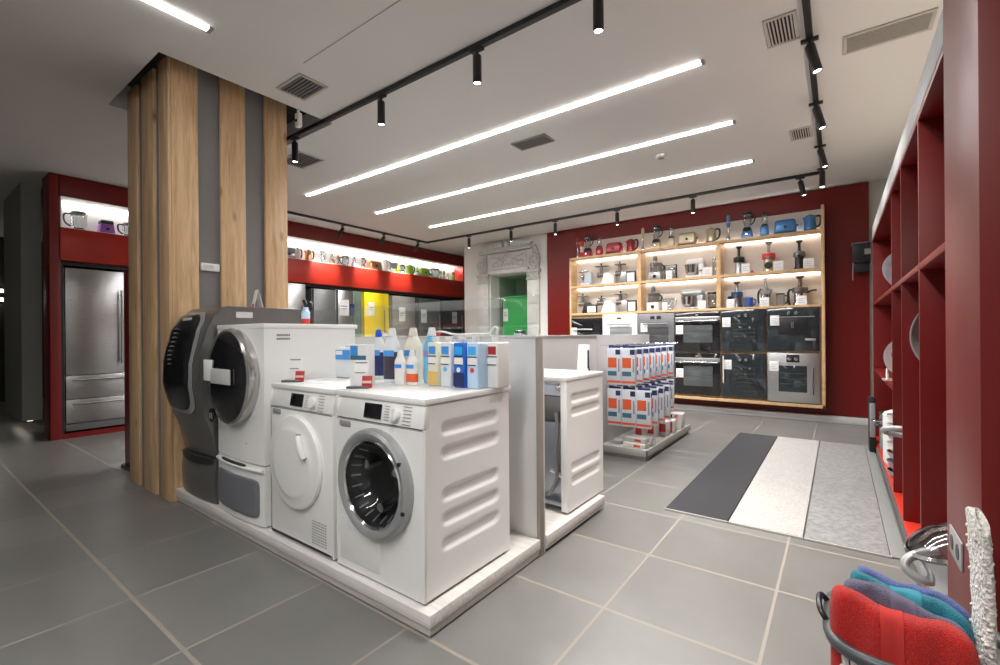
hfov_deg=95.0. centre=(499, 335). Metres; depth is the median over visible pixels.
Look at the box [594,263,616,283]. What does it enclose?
grinder
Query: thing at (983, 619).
bath mat
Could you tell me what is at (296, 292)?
fridge
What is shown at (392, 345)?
detergent bottle
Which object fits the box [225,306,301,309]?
countertop
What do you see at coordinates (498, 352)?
detergent bottle
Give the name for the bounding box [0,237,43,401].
wall
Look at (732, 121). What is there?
recessed light
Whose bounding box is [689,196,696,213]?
track spotlight
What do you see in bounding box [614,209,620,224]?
track spotlight
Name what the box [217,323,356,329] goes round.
countertop
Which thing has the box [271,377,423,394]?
countertop
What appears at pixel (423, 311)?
sheet
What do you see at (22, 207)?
wall
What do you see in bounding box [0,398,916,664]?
floor
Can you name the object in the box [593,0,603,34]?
track spotlight
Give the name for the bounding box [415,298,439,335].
fridge
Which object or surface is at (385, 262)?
kettle
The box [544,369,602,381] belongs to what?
countertop
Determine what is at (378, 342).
detergent bottle
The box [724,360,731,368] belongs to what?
price card
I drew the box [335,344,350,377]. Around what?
carton
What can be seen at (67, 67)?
ceiling
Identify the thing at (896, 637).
bath towel
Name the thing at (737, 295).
juicer
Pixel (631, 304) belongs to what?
framed card
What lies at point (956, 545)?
outlet
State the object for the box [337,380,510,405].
countertop
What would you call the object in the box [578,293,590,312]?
grinder
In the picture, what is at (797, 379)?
oven
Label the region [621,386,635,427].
pack
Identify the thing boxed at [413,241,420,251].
track spotlight
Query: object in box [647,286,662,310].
food processor
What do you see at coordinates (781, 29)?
ceiling vent
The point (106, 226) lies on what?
toaster
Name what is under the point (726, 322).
price card
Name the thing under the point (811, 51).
track spotlight
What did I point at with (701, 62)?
recessed light
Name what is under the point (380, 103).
track spotlight
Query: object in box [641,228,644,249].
blender
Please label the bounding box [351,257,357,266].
maker
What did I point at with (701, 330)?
oven
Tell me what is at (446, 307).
fridge
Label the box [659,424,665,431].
print
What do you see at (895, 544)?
strip
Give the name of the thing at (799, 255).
juicer
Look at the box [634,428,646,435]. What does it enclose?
carton
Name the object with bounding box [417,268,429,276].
toaster
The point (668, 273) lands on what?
price card
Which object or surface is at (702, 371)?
oven
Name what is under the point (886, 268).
platter
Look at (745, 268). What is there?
price card
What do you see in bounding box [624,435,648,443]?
carton
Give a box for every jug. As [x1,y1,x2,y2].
[62,211,87,229]
[117,222,127,235]
[339,256,348,265]
[429,268,439,277]
[744,297,756,306]
[776,293,787,305]
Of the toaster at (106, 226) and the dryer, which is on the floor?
the dryer
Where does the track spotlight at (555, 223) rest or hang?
hanging from the track
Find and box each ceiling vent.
[276,73,328,100]
[287,151,324,168]
[511,133,554,150]
[762,9,799,48]
[789,125,812,141]
[843,7,938,55]
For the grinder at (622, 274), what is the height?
0.375 m
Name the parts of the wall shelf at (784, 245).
panel, panel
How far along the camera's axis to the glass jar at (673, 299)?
7.37 m
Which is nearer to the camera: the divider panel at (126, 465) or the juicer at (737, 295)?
the divider panel at (126, 465)
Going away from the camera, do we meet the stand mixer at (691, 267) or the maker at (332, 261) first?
the stand mixer at (691, 267)
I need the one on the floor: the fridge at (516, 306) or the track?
the fridge at (516, 306)
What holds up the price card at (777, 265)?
on the wall shelf at (784, 245)
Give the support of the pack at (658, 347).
hanging from the gondola
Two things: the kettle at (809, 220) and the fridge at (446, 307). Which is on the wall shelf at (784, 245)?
the kettle at (809, 220)
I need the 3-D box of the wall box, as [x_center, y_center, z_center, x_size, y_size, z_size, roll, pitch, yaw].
[4.676,-0.950,5.930,0.195,0.478,0.205,0,0,36]
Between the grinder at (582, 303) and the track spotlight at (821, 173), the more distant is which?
the grinder at (582, 303)
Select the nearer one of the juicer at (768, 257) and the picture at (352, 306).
the juicer at (768, 257)
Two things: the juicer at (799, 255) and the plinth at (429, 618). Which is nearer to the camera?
the plinth at (429, 618)
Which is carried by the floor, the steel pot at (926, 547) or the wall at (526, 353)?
the wall at (526, 353)
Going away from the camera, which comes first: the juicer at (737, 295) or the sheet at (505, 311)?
the juicer at (737, 295)
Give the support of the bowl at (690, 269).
on the stand mixer at (691, 267)
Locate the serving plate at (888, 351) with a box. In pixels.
[884,342,891,371]
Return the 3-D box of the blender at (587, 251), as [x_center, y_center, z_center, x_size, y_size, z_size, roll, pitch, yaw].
[1.581,-1.587,8.164,0.181,0.390,0.161,0,0,36]
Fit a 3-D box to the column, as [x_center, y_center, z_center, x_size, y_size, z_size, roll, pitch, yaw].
[-2.521,-0.484,3.980,0.920,3.420,0.910,0,0,36]
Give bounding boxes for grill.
[288,247,294,257]
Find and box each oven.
[571,318,602,334]
[603,314,637,334]
[638,313,674,350]
[662,351,675,393]
[675,311,720,350]
[675,353,720,395]
[721,309,766,350]
[721,353,766,398]
[767,306,819,350]
[768,353,819,403]
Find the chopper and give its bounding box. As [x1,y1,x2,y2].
[579,241,583,256]
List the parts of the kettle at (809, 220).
handle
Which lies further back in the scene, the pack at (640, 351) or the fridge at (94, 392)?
the fridge at (94, 392)
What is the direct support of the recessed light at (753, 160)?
in the ceiling
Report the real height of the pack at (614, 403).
0.394 m
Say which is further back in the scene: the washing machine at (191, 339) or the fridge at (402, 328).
the fridge at (402, 328)
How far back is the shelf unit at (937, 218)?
1.56 m
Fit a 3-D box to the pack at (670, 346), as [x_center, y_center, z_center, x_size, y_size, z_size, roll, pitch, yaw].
[2.013,0.288,5.501,0.141,0.394,0.051,0,0,30]
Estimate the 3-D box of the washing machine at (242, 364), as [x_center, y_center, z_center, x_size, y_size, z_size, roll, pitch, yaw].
[-1.452,0.521,3.035,0.617,1.180,0.762,0,0,36]
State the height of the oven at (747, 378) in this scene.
0.630 m
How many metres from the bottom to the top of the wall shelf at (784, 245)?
2.700 m
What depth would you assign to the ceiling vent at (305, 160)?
5.10 m
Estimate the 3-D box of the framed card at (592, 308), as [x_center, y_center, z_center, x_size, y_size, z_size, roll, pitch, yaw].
[1.619,-0.467,8.069,0.200,0.150,0.033,0,0,36]
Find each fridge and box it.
[63,268,124,430]
[288,283,304,309]
[305,288,335,323]
[336,290,361,336]
[361,292,388,336]
[389,295,414,335]
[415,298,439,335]
[440,300,462,335]
[502,295,526,335]
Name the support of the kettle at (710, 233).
on the wall shelf at (784, 245)
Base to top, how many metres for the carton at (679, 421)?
0.060 m
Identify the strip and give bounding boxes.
[865,445,905,559]
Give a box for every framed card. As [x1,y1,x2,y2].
[586,304,596,312]
[626,270,635,281]
[627,300,636,311]
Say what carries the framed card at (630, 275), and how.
on the wall shelf at (784, 245)
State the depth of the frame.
4.56 m
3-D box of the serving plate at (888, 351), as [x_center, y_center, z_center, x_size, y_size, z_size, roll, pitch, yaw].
[3.172,0.176,3.543,0.330,0.327,0.063,0,0,22]
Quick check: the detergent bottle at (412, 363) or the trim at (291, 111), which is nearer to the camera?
the detergent bottle at (412, 363)
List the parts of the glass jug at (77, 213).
handle, lid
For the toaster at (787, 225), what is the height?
0.198 m
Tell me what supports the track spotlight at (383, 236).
hanging from the track
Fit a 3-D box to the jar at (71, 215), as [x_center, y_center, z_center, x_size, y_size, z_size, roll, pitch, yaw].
[-5.268,-1.423,5.725,0.160,0.178,0.160,0,0,36]
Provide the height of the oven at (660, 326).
0.595 m
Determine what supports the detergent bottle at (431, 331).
on the washing machine at (423, 468)
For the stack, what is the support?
on the shelf unit at (937, 218)
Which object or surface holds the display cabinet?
on the floor
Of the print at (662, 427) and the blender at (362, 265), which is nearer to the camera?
the print at (662, 427)
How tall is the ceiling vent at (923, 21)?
0.012 m
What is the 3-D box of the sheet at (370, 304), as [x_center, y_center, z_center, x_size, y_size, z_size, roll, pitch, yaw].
[-2.564,-0.529,9.129,0.004,0.270,0.140,0,0,36]
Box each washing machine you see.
[162,306,302,503]
[203,323,356,526]
[336,380,510,603]
[544,369,602,512]
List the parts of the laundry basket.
handle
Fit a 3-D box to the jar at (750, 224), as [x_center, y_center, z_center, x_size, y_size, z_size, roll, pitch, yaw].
[3.605,-1.661,6.677,0.128,0.179,0.128,0,0,36]
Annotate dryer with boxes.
[269,377,423,559]
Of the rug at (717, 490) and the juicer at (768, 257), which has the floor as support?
the rug at (717, 490)
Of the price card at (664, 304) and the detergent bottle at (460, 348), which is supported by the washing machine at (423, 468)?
the detergent bottle at (460, 348)
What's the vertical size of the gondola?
1.203 m
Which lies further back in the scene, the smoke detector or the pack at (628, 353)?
the smoke detector
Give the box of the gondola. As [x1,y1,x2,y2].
[597,334,689,460]
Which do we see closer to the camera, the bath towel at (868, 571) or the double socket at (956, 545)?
the bath towel at (868, 571)
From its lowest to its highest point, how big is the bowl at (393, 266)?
0.169 m
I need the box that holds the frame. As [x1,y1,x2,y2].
[868,396,875,452]
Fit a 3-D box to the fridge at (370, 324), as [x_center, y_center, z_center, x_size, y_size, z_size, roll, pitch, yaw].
[-2.699,0.175,9.406,0.656,2.065,0.620,0,0,36]
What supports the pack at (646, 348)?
hanging from the gondola
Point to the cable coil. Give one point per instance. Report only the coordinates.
(492, 328)
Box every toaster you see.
[97,219,114,233]
[366,260,381,269]
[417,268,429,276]
[605,242,622,253]
[677,232,697,245]
[773,219,797,233]
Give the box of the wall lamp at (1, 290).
[0,289,3,301]
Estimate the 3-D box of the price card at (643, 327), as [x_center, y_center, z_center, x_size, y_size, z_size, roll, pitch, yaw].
[2.342,-0.122,7.444,0.110,0.140,0.005,0,0,36]
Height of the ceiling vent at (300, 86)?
0.012 m
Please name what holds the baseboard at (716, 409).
attached to the wall at (471, 255)
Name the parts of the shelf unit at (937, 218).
shelf, rail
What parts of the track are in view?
rail, rail, rail, rail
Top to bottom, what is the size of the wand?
1.568 m
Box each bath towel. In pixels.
[830,585,979,664]
[843,578,967,635]
[850,570,974,644]
[857,566,970,624]
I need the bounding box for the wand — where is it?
[302,299,312,323]
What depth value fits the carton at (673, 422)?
5.11 m
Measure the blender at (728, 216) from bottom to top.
0.380 m
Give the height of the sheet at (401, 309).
0.300 m
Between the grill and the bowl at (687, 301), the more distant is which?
the grill
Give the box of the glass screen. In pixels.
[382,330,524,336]
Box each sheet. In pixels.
[340,299,354,315]
[368,302,373,315]
[399,307,404,320]
[421,309,426,322]
[452,312,456,323]
[503,309,507,320]
[577,344,589,370]
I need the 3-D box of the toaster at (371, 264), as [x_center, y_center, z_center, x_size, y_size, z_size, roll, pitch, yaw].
[-2.566,-1.421,9.368,0.173,0.193,0.329,0,0,36]
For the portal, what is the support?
on the floor
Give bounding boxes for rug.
[664,432,777,522]
[728,436,819,538]
[803,441,891,558]
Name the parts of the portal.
cornice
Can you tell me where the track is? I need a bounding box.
[287,0,824,243]
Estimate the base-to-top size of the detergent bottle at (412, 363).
0.185 m
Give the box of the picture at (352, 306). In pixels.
[350,304,354,314]
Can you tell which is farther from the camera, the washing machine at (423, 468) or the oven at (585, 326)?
the oven at (585, 326)
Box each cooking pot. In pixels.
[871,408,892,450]
[874,409,892,463]
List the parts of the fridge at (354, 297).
door, door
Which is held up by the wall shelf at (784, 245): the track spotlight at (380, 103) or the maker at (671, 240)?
the maker at (671, 240)
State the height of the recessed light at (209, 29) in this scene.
0.016 m
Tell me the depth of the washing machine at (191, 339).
3.07 m
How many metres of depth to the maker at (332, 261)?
8.57 m
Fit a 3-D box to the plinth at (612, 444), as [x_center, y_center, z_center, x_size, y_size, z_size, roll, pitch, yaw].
[1.653,1.121,5.089,0.495,0.065,1.570,0,0,36]
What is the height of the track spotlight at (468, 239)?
0.235 m
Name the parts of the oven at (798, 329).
handle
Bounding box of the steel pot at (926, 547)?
[900,520,947,595]
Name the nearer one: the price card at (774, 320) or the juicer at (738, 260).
the price card at (774, 320)
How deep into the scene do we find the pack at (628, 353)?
4.46 m
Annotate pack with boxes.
[607,345,620,384]
[607,385,621,425]
[621,345,636,385]
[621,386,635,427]
[635,346,643,383]
[636,387,651,428]
[637,344,649,381]
[645,385,658,425]
[648,345,655,380]
[651,383,664,422]
[655,345,661,378]
[656,343,667,377]
[658,382,670,419]
[663,377,673,409]
[666,344,673,375]
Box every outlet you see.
[950,534,952,549]
[955,544,958,559]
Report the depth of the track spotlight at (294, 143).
4.44 m
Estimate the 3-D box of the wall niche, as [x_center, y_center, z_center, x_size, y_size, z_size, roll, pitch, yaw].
[0.565,-0.084,9.952,1.040,2.570,0.680,0,0,36]
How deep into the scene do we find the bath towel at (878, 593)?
1.10 m
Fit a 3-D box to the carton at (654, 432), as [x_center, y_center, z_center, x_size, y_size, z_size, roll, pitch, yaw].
[1.649,1.023,4.954,0.100,0.160,0.122,0,0,36]
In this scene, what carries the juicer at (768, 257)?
on the wall shelf at (784, 245)
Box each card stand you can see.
[251,289,262,306]
[281,358,304,381]
[346,360,372,388]
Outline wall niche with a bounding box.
[499,274,526,335]
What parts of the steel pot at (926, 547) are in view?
loop handle, lid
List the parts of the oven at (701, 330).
handle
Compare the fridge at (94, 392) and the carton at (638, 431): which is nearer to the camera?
the carton at (638, 431)
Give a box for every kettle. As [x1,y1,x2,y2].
[295,248,302,258]
[304,249,313,260]
[383,260,390,270]
[406,265,414,274]
[626,239,638,251]
[705,228,720,241]
[802,214,820,229]
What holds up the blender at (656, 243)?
on the wall shelf at (784, 245)
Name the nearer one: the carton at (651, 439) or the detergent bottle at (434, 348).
the detergent bottle at (434, 348)
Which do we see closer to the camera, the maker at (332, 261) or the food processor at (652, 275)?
the food processor at (652, 275)
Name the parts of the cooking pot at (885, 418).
lid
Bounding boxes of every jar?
[70,214,86,228]
[663,298,675,309]
[707,292,715,307]
[712,257,715,274]
[742,216,751,226]
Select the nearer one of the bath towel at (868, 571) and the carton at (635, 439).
the bath towel at (868, 571)
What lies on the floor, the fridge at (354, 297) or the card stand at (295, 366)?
the fridge at (354, 297)
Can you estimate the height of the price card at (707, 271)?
0.135 m
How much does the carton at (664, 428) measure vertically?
0.160 m
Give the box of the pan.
[909,313,918,359]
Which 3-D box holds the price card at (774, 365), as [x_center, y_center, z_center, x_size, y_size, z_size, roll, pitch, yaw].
[3.810,0.426,6.363,0.110,0.140,0.005,0,0,36]
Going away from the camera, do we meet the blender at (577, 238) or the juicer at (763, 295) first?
the juicer at (763, 295)
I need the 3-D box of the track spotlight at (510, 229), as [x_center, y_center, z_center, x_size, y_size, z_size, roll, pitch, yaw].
[0.201,-1.823,8.334,0.100,0.235,0.060,0,0,36]
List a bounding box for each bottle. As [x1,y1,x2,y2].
[301,307,309,323]
[373,329,383,379]
[383,328,400,382]
[394,350,405,384]
[404,328,422,381]
[406,350,417,384]
[423,327,435,382]
[427,337,441,385]
[441,337,454,386]
[453,337,470,387]
[467,337,487,388]
[487,336,508,387]
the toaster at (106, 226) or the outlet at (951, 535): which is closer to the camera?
the outlet at (951, 535)
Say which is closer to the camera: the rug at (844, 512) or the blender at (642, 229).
the rug at (844, 512)
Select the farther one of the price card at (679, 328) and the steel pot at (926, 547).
the price card at (679, 328)
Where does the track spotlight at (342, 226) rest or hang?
hanging from the track
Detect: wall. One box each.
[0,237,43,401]
[3,182,42,420]
[355,335,545,556]
[464,179,887,417]
[525,335,596,370]
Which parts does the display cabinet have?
panel, panel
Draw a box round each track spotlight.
[290,136,298,162]
[337,225,345,237]
[375,93,386,126]
[379,234,386,245]
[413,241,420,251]
[467,236,471,247]
[470,45,483,85]
[508,228,513,241]
[552,220,557,234]
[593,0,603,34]
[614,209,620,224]
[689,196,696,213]
[795,176,806,195]
[800,35,822,74]
[809,100,826,129]
[814,144,828,167]
[817,167,826,187]
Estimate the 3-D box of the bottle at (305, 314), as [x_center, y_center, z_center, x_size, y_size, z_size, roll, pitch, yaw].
[-1.429,-0.138,3.368,0.060,0.135,0.060,0,0,36]
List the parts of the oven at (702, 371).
handle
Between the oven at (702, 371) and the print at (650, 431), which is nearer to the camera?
the print at (650, 431)
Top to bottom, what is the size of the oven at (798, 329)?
0.595 m
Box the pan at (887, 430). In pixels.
[880,426,901,437]
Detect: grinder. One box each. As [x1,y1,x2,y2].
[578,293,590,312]
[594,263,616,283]
[597,296,617,312]
[614,261,625,282]
[614,291,627,311]
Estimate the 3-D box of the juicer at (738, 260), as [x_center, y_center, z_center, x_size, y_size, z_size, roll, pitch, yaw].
[3.511,-1.102,6.731,0.146,0.410,0.175,0,0,36]
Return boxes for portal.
[476,240,540,335]
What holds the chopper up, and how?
on the wall shelf at (784, 245)
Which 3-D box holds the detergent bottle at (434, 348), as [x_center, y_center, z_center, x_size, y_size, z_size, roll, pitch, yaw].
[-0.325,0.135,2.403,0.070,0.254,0.093,0,0,36]
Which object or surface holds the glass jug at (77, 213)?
in the display cabinet
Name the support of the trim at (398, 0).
attached to the ceiling
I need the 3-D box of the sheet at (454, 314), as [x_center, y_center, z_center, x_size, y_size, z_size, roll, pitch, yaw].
[-1.101,-0.425,11.107,0.004,0.280,0.170,0,0,36]
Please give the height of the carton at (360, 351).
0.215 m
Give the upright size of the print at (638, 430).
0.088 m
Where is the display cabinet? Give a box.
[42,172,464,440]
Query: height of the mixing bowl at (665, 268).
0.237 m
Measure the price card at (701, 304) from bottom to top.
0.125 m
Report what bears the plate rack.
on the shelf unit at (937, 218)
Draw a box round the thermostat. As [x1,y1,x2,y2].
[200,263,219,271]
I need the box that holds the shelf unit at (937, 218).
[872,0,999,657]
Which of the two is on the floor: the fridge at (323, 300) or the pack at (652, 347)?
the fridge at (323, 300)
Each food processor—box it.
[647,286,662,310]
[649,256,663,279]
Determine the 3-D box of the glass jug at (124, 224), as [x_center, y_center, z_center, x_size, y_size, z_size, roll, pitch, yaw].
[-4.989,-1.406,6.119,0.176,0.200,0.136,0,0,-23]
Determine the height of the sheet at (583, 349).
0.189 m
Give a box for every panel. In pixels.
[121,269,129,471]
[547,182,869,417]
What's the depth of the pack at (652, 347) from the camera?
4.93 m
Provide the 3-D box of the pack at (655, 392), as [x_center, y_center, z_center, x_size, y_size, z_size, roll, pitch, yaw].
[1.505,0.697,4.562,0.141,0.394,0.051,0,0,30]
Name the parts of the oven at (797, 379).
control panel, handle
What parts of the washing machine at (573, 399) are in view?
plate, pressed plate, ribbed panel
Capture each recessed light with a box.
[143,0,213,33]
[305,59,704,196]
[374,120,735,214]
[428,159,754,227]
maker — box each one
[329,254,334,263]
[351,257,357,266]
[596,236,602,254]
[667,225,675,246]
[760,212,768,235]
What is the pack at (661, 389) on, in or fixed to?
hanging from the gondola
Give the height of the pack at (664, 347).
0.394 m
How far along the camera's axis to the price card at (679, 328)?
7.11 m
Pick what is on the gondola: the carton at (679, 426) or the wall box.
the carton at (679, 426)
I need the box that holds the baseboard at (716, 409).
[674,403,867,425]
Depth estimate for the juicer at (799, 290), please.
6.27 m
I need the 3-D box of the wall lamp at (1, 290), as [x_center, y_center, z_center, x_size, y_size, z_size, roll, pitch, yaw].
[-9.740,-0.767,8.610,0.070,0.240,0.560,0,0,36]
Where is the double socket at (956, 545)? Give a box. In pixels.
[949,524,963,572]
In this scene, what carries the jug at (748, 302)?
on the wall shelf at (784, 245)
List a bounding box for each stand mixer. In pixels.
[389,263,399,272]
[680,289,704,308]
[684,258,704,277]
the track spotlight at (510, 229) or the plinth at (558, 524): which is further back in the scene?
the track spotlight at (510, 229)
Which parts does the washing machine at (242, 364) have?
door glass, door, drawer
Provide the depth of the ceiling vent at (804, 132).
4.51 m
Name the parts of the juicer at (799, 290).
arm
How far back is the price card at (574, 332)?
8.19 m
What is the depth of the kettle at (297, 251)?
8.01 m
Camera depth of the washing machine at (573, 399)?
2.96 m
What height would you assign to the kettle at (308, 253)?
0.219 m
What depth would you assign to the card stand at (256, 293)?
3.51 m
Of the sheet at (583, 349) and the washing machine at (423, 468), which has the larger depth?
the sheet at (583, 349)
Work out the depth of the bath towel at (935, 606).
1.10 m
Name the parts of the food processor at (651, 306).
lid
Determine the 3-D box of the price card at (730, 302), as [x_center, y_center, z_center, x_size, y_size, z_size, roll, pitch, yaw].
[3.386,-0.468,6.723,0.105,0.125,0.005,0,0,36]
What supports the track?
attached to the ceiling
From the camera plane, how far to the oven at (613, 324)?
7.69 m
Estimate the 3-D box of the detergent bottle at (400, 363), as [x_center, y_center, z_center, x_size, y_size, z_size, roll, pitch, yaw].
[-0.535,0.171,2.454,0.068,0.185,0.049,0,0,31]
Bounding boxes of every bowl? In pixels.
[389,263,397,270]
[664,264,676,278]
[681,296,693,306]
[684,264,697,275]
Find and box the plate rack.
[882,368,891,380]
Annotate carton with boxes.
[335,344,350,377]
[350,344,374,384]
[623,441,646,449]
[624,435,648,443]
[630,434,653,442]
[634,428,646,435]
[647,425,658,437]
[659,420,669,436]
[665,419,676,433]
[671,411,684,418]
[677,417,684,424]
[677,423,684,429]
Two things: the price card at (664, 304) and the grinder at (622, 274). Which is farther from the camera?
the grinder at (622, 274)
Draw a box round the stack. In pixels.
[886,413,892,477]
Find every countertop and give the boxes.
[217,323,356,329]
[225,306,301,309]
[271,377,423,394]
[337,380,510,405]
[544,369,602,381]
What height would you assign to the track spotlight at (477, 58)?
0.235 m
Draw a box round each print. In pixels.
[636,428,641,434]
[648,426,653,433]
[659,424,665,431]
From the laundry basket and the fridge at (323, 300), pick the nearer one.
the laundry basket
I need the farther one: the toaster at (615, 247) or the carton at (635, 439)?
the toaster at (615, 247)
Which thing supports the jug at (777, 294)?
on the wall shelf at (784, 245)
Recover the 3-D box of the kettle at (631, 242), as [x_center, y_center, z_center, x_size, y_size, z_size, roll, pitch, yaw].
[2.217,-1.511,7.704,0.174,0.229,0.172,0,0,-8]
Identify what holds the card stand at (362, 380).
on the washing machine at (423, 468)
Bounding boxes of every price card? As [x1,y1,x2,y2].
[571,328,576,334]
[641,323,646,331]
[662,302,666,309]
[666,270,671,278]
[676,325,682,333]
[676,368,683,376]
[698,300,705,308]
[703,267,711,275]
[722,317,730,326]
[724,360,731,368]
[727,299,734,307]
[741,263,749,272]
[760,297,768,305]
[770,315,778,325]
[770,361,778,370]
[773,260,782,270]
[797,295,806,304]
[803,258,813,267]
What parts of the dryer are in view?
door, door handle, control panel, selector knob, panel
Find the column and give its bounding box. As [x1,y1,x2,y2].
[127,52,287,502]
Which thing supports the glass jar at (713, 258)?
on the wall shelf at (784, 245)
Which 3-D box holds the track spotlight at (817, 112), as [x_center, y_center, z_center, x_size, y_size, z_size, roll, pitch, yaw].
[2.670,-1.842,3.848,0.125,0.237,0.060,0,0,36]
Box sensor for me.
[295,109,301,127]
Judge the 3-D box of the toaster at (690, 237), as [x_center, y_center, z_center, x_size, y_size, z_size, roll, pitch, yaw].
[2.941,-1.501,7.159,0.289,0.198,0.173,0,0,36]
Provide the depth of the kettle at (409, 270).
10.09 m
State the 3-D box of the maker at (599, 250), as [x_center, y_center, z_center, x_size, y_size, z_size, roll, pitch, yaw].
[1.749,-1.570,8.049,0.109,0.355,0.109,0,0,36]
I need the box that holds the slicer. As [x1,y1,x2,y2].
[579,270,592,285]
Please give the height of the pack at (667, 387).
0.394 m
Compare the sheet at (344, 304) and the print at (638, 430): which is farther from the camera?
the sheet at (344, 304)
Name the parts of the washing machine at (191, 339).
door, door trim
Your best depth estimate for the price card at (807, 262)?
6.16 m
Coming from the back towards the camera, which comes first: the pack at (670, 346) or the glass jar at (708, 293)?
the glass jar at (708, 293)
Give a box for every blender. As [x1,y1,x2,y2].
[320,250,325,262]
[361,258,365,267]
[576,237,578,257]
[583,235,593,256]
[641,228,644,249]
[651,225,662,248]
[726,215,730,239]
[741,211,755,237]
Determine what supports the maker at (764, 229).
on the wall shelf at (784, 245)
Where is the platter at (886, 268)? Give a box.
[882,254,891,284]
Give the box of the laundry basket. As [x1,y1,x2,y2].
[816,590,999,664]
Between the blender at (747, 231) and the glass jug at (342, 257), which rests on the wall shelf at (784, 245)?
the blender at (747, 231)
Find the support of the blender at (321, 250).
in the display cabinet
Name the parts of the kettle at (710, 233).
handle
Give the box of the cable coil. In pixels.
[427,326,498,335]
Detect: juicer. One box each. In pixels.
[727,282,742,306]
[733,246,744,273]
[757,278,772,305]
[762,241,775,271]
[787,276,816,304]
[793,240,804,268]
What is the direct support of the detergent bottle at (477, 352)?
on the washing machine at (423, 468)
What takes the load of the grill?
in the display cabinet
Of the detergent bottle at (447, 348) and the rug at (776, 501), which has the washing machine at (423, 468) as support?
the detergent bottle at (447, 348)
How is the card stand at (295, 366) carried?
on the dryer
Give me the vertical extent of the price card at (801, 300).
0.125 m
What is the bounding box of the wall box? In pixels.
[851,241,870,279]
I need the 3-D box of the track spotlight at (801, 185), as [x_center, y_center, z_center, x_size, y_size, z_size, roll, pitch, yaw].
[3.755,-1.850,5.707,0.119,0.237,0.060,0,0,36]
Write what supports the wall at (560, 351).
on the floor
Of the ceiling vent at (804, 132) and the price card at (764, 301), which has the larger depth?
the price card at (764, 301)
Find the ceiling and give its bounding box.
[0,0,942,255]
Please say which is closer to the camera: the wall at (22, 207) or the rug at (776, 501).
the rug at (776, 501)
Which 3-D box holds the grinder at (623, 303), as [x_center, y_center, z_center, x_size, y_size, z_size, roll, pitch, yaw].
[2.094,-0.576,7.800,0.263,0.360,0.140,0,0,36]
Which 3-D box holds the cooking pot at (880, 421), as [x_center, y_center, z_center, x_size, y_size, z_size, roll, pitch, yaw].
[3.717,0.857,4.221,0.354,0.440,0.389,0,0,-13]
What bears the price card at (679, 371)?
attached to the oven at (702, 371)
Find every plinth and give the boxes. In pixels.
[176,487,539,636]
[545,494,604,548]
[603,424,689,457]
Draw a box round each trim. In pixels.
[127,81,306,123]
[304,0,400,62]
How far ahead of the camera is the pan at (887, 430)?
2.94 m
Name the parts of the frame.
panel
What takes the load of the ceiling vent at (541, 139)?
in the ceiling
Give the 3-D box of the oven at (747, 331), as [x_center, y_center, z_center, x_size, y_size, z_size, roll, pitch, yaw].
[3.509,-0.072,6.611,0.583,0.600,0.092,0,0,36]
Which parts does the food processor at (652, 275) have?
lid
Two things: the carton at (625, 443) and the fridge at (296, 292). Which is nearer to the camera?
the carton at (625, 443)
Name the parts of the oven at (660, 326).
handle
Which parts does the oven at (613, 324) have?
handle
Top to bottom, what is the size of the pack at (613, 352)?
0.394 m
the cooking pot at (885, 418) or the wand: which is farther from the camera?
the wand
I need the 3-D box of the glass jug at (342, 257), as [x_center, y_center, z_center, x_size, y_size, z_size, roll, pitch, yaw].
[-3.002,-1.424,8.809,0.189,0.205,0.147,0,0,-22]
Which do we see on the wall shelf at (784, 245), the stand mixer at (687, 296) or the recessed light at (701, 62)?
the stand mixer at (687, 296)
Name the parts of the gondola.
panel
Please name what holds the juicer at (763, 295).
on the wall shelf at (784, 245)
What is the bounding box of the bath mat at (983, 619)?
[965,506,997,664]
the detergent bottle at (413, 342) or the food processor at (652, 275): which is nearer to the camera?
the detergent bottle at (413, 342)
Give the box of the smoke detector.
[656,153,665,159]
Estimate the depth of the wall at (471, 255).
9.19 m
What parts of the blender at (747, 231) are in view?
lid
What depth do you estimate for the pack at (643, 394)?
4.38 m
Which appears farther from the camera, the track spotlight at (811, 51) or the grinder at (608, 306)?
the grinder at (608, 306)
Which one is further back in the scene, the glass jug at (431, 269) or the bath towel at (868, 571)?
the glass jug at (431, 269)
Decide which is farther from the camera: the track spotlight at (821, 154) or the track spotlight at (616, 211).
the track spotlight at (616, 211)
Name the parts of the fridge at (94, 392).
door, drawer, drawer, handle, handle, handle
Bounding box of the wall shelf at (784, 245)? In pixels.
[569,204,825,408]
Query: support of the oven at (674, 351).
on the wall shelf at (784, 245)
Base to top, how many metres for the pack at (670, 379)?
0.394 m
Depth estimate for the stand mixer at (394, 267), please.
9.71 m
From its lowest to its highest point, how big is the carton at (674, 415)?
0.060 m

